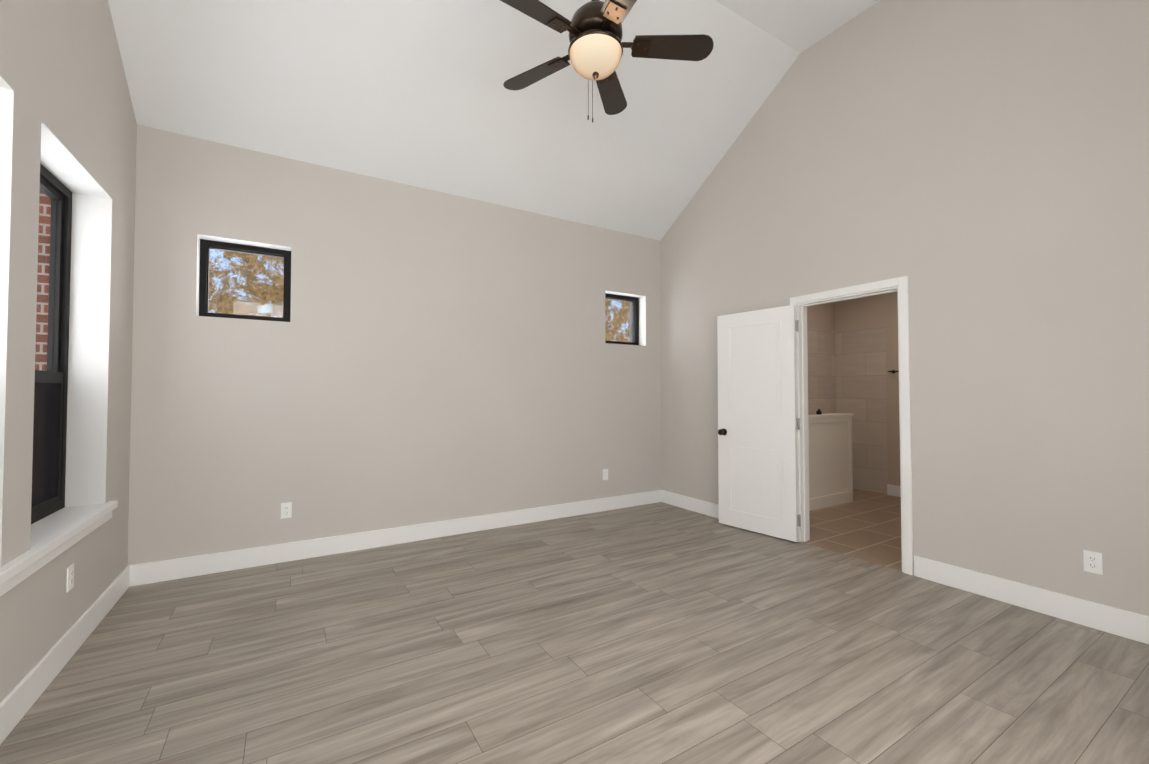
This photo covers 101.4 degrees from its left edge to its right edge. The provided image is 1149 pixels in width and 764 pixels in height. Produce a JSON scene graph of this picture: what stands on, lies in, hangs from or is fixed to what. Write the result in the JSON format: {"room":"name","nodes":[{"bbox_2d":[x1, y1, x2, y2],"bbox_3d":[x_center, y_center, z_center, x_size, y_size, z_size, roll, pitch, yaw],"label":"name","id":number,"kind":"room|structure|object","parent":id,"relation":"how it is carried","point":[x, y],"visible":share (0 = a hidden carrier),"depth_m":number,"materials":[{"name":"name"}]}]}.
{"room":"empty bedroom","nodes":[
{"label":"empty bedroom","id":0,"kind":"room"},
{"bbox_2d":[0,0,136,702],"bbox_3d":[-1.827,-0.827,1.079,0.236,4.260,5.300,1,-2,-31],"label":"wall","id":1,"kind":"structure","parent":0,"point":[67,118],"depth_m":2.31,"materials":[{"name":"beige paint"}]},
{"bbox_2d":[31,163,71,523],"bbox_3d":[-2.631,-0.196,2.230,0.074,1.770,0.925,1,-2,-31],"label":"window","id":2,"kind":"structure","parent":1,"relation":"in","point":[49,440],"depth_m":2.55,"materials":[{"name":"black metal"}]},
{"bbox_2d":[0,500,117,596],"bbox_3d":[-1.912,0.715,1.286,0.201,0.095,3.400,1,-2,-31],"label":"window sill","id":3,"kind":"structure","parent":1,"relation":"attached to","point":[55,535],"depth_m":2.16,"materials":[{"name":"white wood"}]},
{"bbox_2d":[0,565,131,744],"bbox_3d":[-1.707,1.233,1.077,0.016,0.140,4.750,1,-2,-31],"label":"baseboard","id":4,"kind":"structure","parent":1,"relation":"attached to","point":[20,698],"depth_m":2.11,"materials":[{"name":"white wood"}]},
{"bbox_2d":[66,563,73,591],"bbox_3d":[-2.436,0.945,2.273,0.009,0.115,0.070,1,-2,-31],"label":"electrical outlet","id":5,"kind":"object","parent":1,"relation":"attached to","point":[70,578],"visible":1,"depth_m":2.26,"materials":[{"name":"white plastic"}]},
{"bbox_2d":[128,125,660,564],"bbox_3d":[-1.119,-0.173,4.425,5.070,3.105,0.300,1,-2,-31],"label":"wall","id":6,"kind":"structure","parent":0,"point":[423,355],"depth_m":3.89,"materials":[{"name":"beige paint"}]},
{"bbox_2d":[199,239,290,321],"bbox_3d":[-2.507,-0.750,3.603,0.570,0.580,0.070,1,-2,-31],"label":"window","id":7,"kind":"structure","parent":6,"relation":"in","point":[206,246],"depth_m":3.56,"materials":[{"name":"black metal"}]},
{"bbox_2d":[281,502,291,518],"bbox_3d":[-2.187,0.975,3.566,0.070,0.115,0.009,1,-2,-31],"label":"electrical outlet","id":8,"kind":"object","parent":6,"relation":"attached to","point":[286,510],"visible":1,"depth_m":3.56,"materials":[{"name":"white plastic"}]},
{"bbox_2d":[132,490,659,585],"bbox_3d":[-0.946,1.307,4.309,4.620,0.140,0.020,1,-2,-31],"label":"baseboard","id":9,"kind":"structure","parent":6,"relation":"attached to","point":[185,567],"depth_m":3.82,"materials":[{"name":"white wood"}]},
{"bbox_2d":[603,469,607,479],"bbox_3d":[0.337,1.005,5.104,0.070,0.115,0.009,1,-2,-31],"label":"electrical outlet","id":10,"kind":"object","parent":6,"relation":"attached to","point":[605,474],"visible":1,"depth_m":5.10,"materials":[{"name":"white plastic"}]},
{"bbox_2d":[605,293,638,344],"bbox_3d":[0.498,-0.708,5.434,0.570,0.580,0.070,1,-2,-31],"label":"window","id":11,"kind":"structure","parent":6,"relation":"in","point":[635,319],"depth_m":5.53,"materials":[{"name":"black metal"}]},
{"bbox_2d":[108,0,879,240],"bbox_3d":[0.182,-2.337,2.338,5.070,1.544,5.300,1,-2,-31],"label":"ceiling","id":12,"kind":"structure","parent":0,"point":[416,93],"depth_m":3.59,"materials":[{"name":"white paint"}]},
{"bbox_2d":[500,0,713,122],"bbox_3d":[0.098,-2.208,2.589,1.241,1.350,1.255,1,-2,-31],"label":"fan","id":13,"kind":"object","parent":12,"relation":"hanging from","point":[593,28],"visible":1,"depth_m":2.57,"materials":[{"name":"brown wood"}]},
{"bbox_2d":[0,489,1148,763],"bbox_3d":[1.318,1.406,2.945,7.730,0.120,5.300,1,-2,-31],"label":"floor","id":14,"kind":"structure","parent":0,"point":[660,632],"depth_m":2.23,"materials":[{"name":"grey wood"}]},
{"bbox_2d":[807,302,835,413],"bbox_3d":[2.485,0.036,5.837,2.560,2.750,0.130,1,-2,-31],"label":"wall","id":15,"kind":"structure","parent":0,"point":[821,357],"depth_m":6.31,"materials":[{"name":"tile"}]},
{"bbox_2d":[808,409,852,510],"bbox_3d":[2.689,0.851,5.258,1.305,1.095,0.160,1,-2,-31],"label":"wall","id":16,"kind":"structure","parent":0,"point":[830,464],"depth_m":5.30,"materials":[{"name":"beige"}]},
{"bbox_2d":[835,292,899,493],"bbox_3d":[4.303,0.027,5.411,0.100,2.750,2.750,1,-2,-31],"label":"wall","id":17,"kind":"structure","parent":0,"point":[866,359],"depth_m":6.08,"materials":[{"name":"beige tile"}]},
{"bbox_2d":[887,484,900,496],"bbox_3d":[4.420,1.329,5.078,0.015,0.130,1.910,1,-2,-31],"label":"baseboard","id":18,"kind":"structure","parent":17,"relation":"attached to","point":[893,490],"depth_m":5.82,"materials":[{"name":"white wood"}]},
{"bbox_2d":[660,0,1148,615],"bbox_3d":[2.296,-0.770,3.591,0.120,4.260,5.300,1,-2,-31],"label":"wall","id":19,"kind":"structure","parent":0,"point":[976,172],"depth_m":3.00,"materials":[{"name":"beige paint"}]},
{"bbox_2d":[660,490,718,518],"bbox_3d":[1.462,1.318,4.781,0.016,0.140,1.638,1,-2,-31],"label":"baseboard","id":20,"kind":"structure","parent":19,"relation":"attached to","point":[696,505],"depth_m":5.10,"materials":[{"name":"white wood"}]},
{"bbox_2d":[717,305,800,541],"bbox_3d":[1.660,0.354,4.306,0.181,2.020,0.784,1,-2,-38],"label":"door leaf","id":21,"kind":"structure","parent":19,"relation":"in","point":[758,423],"depth_m":4.26,"materials":[{"name":"white wood"}]},
{"bbox_2d":[790,276,912,574],"bbox_3d":[2.189,0.309,3.741,0.154,2.109,0.918,1,-2,-31],"label":"door frame","id":22,"kind":"structure","parent":19,"relation":"attached to","point":[902,283],"depth_m":3.50,"materials":[{"name":"white wood"}]},
{"bbox_2d":[914,556,1148,643],"bbox_3d":[2.930,1.263,2.372,0.016,0.140,2.138,1,-2,-31],"label":"baseboard","id":23,"kind":"structure","parent":19,"relation":"attached to","point":[1123,623],"depth_m":2.73,"materials":[{"name":"white wood"}]},
{"bbox_2d":[1083,550,1102,574],"bbox_3d":[2.823,0.982,2.561,0.009,0.115,0.070,1,-2,-31],"label":"electrical outlet","id":24,"kind":"object","parent":19,"relation":"attached to","point":[1092,561],"visible":1,"depth_m":2.56,"materials":[{"name":"white plastic"}]},
{"label":"outside","id":25,"kind":"structure","parent":0,"visible":0},
{"bbox_2d":[35,191,50,370],"bbox_3d":[-4.882,0.197,3.030,2.100,4.300,0.050,1,-2,-31],"label":"brick","id":26,"kind":"object","parent":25,"point":[42,283],"depth_m":3.55,"materials":[{"name":"red brick"}]},
{"bbox_2d":[209,249,629,341],"bbox_3d":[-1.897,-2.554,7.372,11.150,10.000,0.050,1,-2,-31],"label":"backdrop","id":27,"kind":"structure","parent":25,"point":[613,326],"depth_m":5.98,"materials":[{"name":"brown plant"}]}
]}

